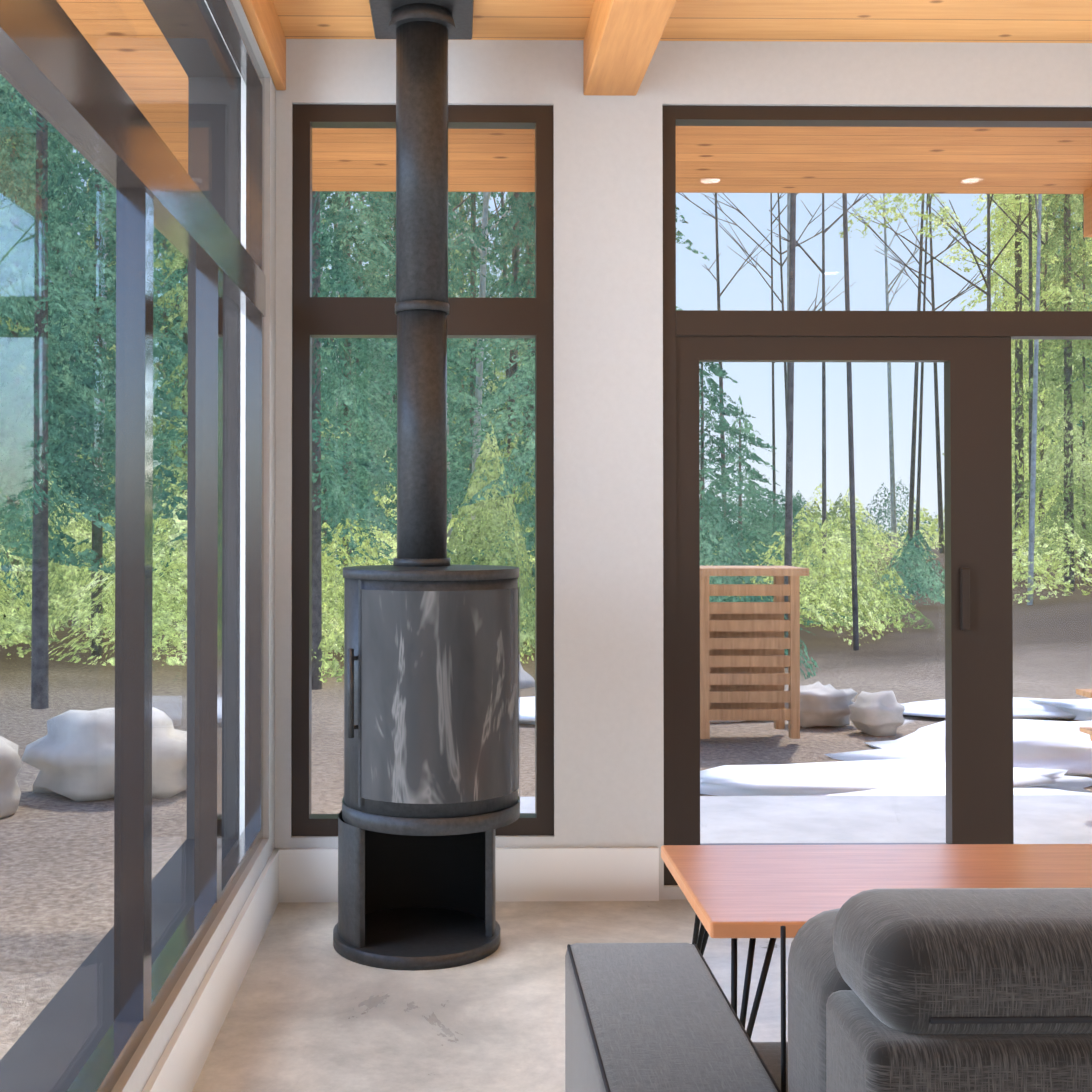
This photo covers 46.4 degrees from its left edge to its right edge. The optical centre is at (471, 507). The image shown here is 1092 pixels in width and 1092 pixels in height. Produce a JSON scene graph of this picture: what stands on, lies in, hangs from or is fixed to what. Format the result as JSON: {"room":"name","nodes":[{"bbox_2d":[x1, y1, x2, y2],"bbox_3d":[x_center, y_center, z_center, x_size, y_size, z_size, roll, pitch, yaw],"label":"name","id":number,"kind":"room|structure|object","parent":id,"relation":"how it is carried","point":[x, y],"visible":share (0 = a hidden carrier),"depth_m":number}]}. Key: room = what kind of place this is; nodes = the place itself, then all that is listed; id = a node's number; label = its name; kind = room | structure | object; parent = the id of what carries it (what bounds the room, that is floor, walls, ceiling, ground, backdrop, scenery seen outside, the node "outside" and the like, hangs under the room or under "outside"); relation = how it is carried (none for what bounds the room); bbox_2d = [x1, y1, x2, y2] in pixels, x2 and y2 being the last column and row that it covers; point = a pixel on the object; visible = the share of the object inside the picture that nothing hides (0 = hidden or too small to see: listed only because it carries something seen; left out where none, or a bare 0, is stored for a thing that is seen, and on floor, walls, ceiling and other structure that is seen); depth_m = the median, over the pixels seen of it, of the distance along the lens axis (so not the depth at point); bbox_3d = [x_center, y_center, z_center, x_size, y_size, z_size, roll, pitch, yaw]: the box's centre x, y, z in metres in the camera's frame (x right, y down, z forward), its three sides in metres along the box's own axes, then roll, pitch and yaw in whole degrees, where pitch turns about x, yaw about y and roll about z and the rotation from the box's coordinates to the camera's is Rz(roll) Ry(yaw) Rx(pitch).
{"room":"living room","nodes":[
{"label":"living room","id":0,"kind":"room"},
{"bbox_2d":[111,0,275,1091],"bbox_3d":[-0.684,-0.186,0.430,0.100,3.050,8.125,0,-1,-1],"label":"wall","id":1,"kind":"structure","parent":0,"point":[141,1066],"depth_m":4.34},
{"bbox_2d":[0,0,240,1091],"bbox_3d":[-0.825,-0.086,0.477,0.180,3.250,8.225,0,-1,-1],"label":"window frame","id":2,"kind":"structure","parent":1,"relation":"attached to","point":[22,1064],"depth_m":4.33},
{"bbox_2d":[0,0,265,1091],"bbox_3d":[-0.709,-0.192,2.825,0.067,2.605,3.044,0,-1,-1],"label":"window","id":3,"kind":"structure","parent":1,"relation":"in","point":[58,76],"depth_m":2.65},
{"bbox_2d":[240,0,285,89],"bbox_3d":[-0.639,-1.601,2.046,0.035,0.185,4.927,0,-1,-1],"label":"header","id":4,"kind":"object","parent":1,"relation":"attached to","point":[265,24],"visible":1,"depth_m":4.15},
{"bbox_2d":[192,899,793,1091],"bbox_3d":[2.837,1.466,0.601,7.506,0.250,8.405,0,-1,-1],"label":"floor","id":5,"kind":"structure","parent":0,"point":[311,1009],"depth_m":3.50},
{"bbox_2d":[333,0,519,970],"bbox_3d":[-0.142,-0.144,4.110,0.594,3.050,0.670,0,-1,-1],"label":"stove","id":6,"kind":"object","parent":5,"relation":"on","point":[430,801],"visible":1,"depth_m":3.93},
{"bbox_2d":[565,888,1091,1091],"bbox_3d":[1.540,0.892,1.735,2.748,0.922,0.938,0,-1,-1],"label":"sofa","id":7,"kind":"object","parent":5,"relation":"on","point":[942,990],"visible":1,"depth_m":1.35},
{"bbox_2d":[661,844,1091,1038],"bbox_3d":[1.262,1.159,3.260,1.440,0.416,0.700,0,-1,-1],"label":"coffee table","id":8,"kind":"object","parent":5,"relation":"on","point":[735,892],"visible":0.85,"depth_m":3.29},
{"bbox_2d":[56,0,1091,193],"bbox_3d":[3.020,-1.763,1.140,9.126,0.120,11.005,0,-1,-1],"label":"soffit","id":9,"kind":"structure","parent":0,"point":[381,157],"depth_m":5.90},
{"bbox_2d":[273,0,1091,42],"bbox_3d":[2.837,-1.768,0.637,7.506,0.119,8.405,0,-1,-1],"label":"ceiling","id":10,"kind":"structure","parent":0,"point":[1027,21],"depth_m":4.35},
{"bbox_2d":[275,39,1091,899],"bbox_3d":[2.781,-0.139,4.591,7.506,3.050,0.100,0,-1,-1],"label":"wall","id":11,"kind":"structure","parent":0,"point":[609,759],"depth_m":4.51},
{"bbox_2d":[142,847,658,1091],"bbox_3d":[2.807,1.272,2.722,6.946,0.185,3.607,0,-1,-1],"label":"baseboard","id":12,"kind":"structure","parent":11,"relation":"attached to","point":[524,874],"depth_m":4.46},
{"bbox_2d":[291,104,553,835],"bbox_3d":[-0.171,-0.138,4.553,0.930,2.600,0.079,0,-1,-1],"label":"window","id":13,"kind":"structure","parent":11,"relation":"in","point":[354,317],"depth_m":4.52},
{"bbox_2d":[583,0,676,95],"bbox_3d":[0.549,-1.610,0.603,0.189,0.198,7.845,0,-1,-1],"label":"beam","id":14,"kind":"structure","parent":11,"relation":"attached to","point":[622,38],"depth_m":4.08},
{"bbox_2d":[662,105,1091,884],"bbox_3d":[1.882,-0.049,4.581,2.402,2.780,0.079,0,-1,-1],"label":"door frame","id":15,"kind":"structure","parent":11,"relation":"in","point":[970,351],"depth_m":4.55},
{"bbox_2d":[960,568,969,629],"bbox_3d":[1.764,0.325,4.540,0.030,0.220,0.024,0,-1,-1],"label":"door handle","id":16,"kind":"object","parent":15,"relation":"attached to","point":[964,598],"visible":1,"depth_m":4.53},
{"bbox_3d":[2.779,-0.038,4.730,7.506,3.250,0.180,0,-1,-1],"label":"wall","id":17,"kind":"structure","parent":11,"relation":"attached to","visible":0},
{"bbox_2d":[1083,187,1091,236],"bbox_3d":[3.361,-1.533,5.720,5.955,0.238,1.750,0,-1,-1],"label":"beams","id":18,"kind":"structure","parent":17,"relation":"attached to","point":[1087,207],"depth_m":6.55},
{"label":"outside","id":19,"kind":"structure","parent":0,"visible":0},
{"bbox_2d":[0,663,904,818],"bbox_3d":[-0.434,1.411,8.796,6.960,0.634,5.310,0,-1,-1],"label":"rocks","id":20,"kind":"object","parent":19,"point":[825,719],"depth_m":6.80},
{"bbox_2d":[0,533,1091,1059],"bbox_3d":[-0.432,1.480,24.836,140.000,1.046,140.000,0,-1,-1],"label":"ground","id":21,"kind":"structure","parent":19,"point":[1048,645],"depth_m":9.05},
{"bbox_2d":[520,795,1091,843],"bbox_3d":[3.354,1.492,5.588,6.330,0.130,1.546,0,-1,-1],"label":"patio","id":22,"kind":"structure","parent":21,"relation":"on","point":[709,814],"depth_m":5.83},
{"bbox_2d":[1076,689,1091,740],"bbox_3d":[3.404,0.933,5.736,1.014,0.992,0.735,0,-1,-1],"label":"chair","id":23,"kind":"object","parent":21,"relation":"on","point":[1086,730],"depth_m":6.01},
{"bbox_2d":[0,74,1091,708],"bbox_3d":[7.065,-7.162,36.728,98.978,19.820,55.977,0,-1,-1],"label":"forest trees","id":24,"kind":"object","parent":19,"point":[1056,224],"depth_m":14.02},
{"bbox_2d":[700,566,808,738],"bbox_3d":[1.671,0.967,8.644,1.110,1.130,0.550,0,-1,-1],"label":"rack","id":25,"kind":"object","parent":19,"point":[753,704],"depth_m":8.43},
{"bbox_2d":[520,697,1091,795],"bbox_3d":[4.811,1.473,8.487,10.232,0.472,4.127,0,-1,-1],"label":"pavers","id":26,"kind":"object","parent":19,"point":[881,774],"depth_m":7.37}
]}

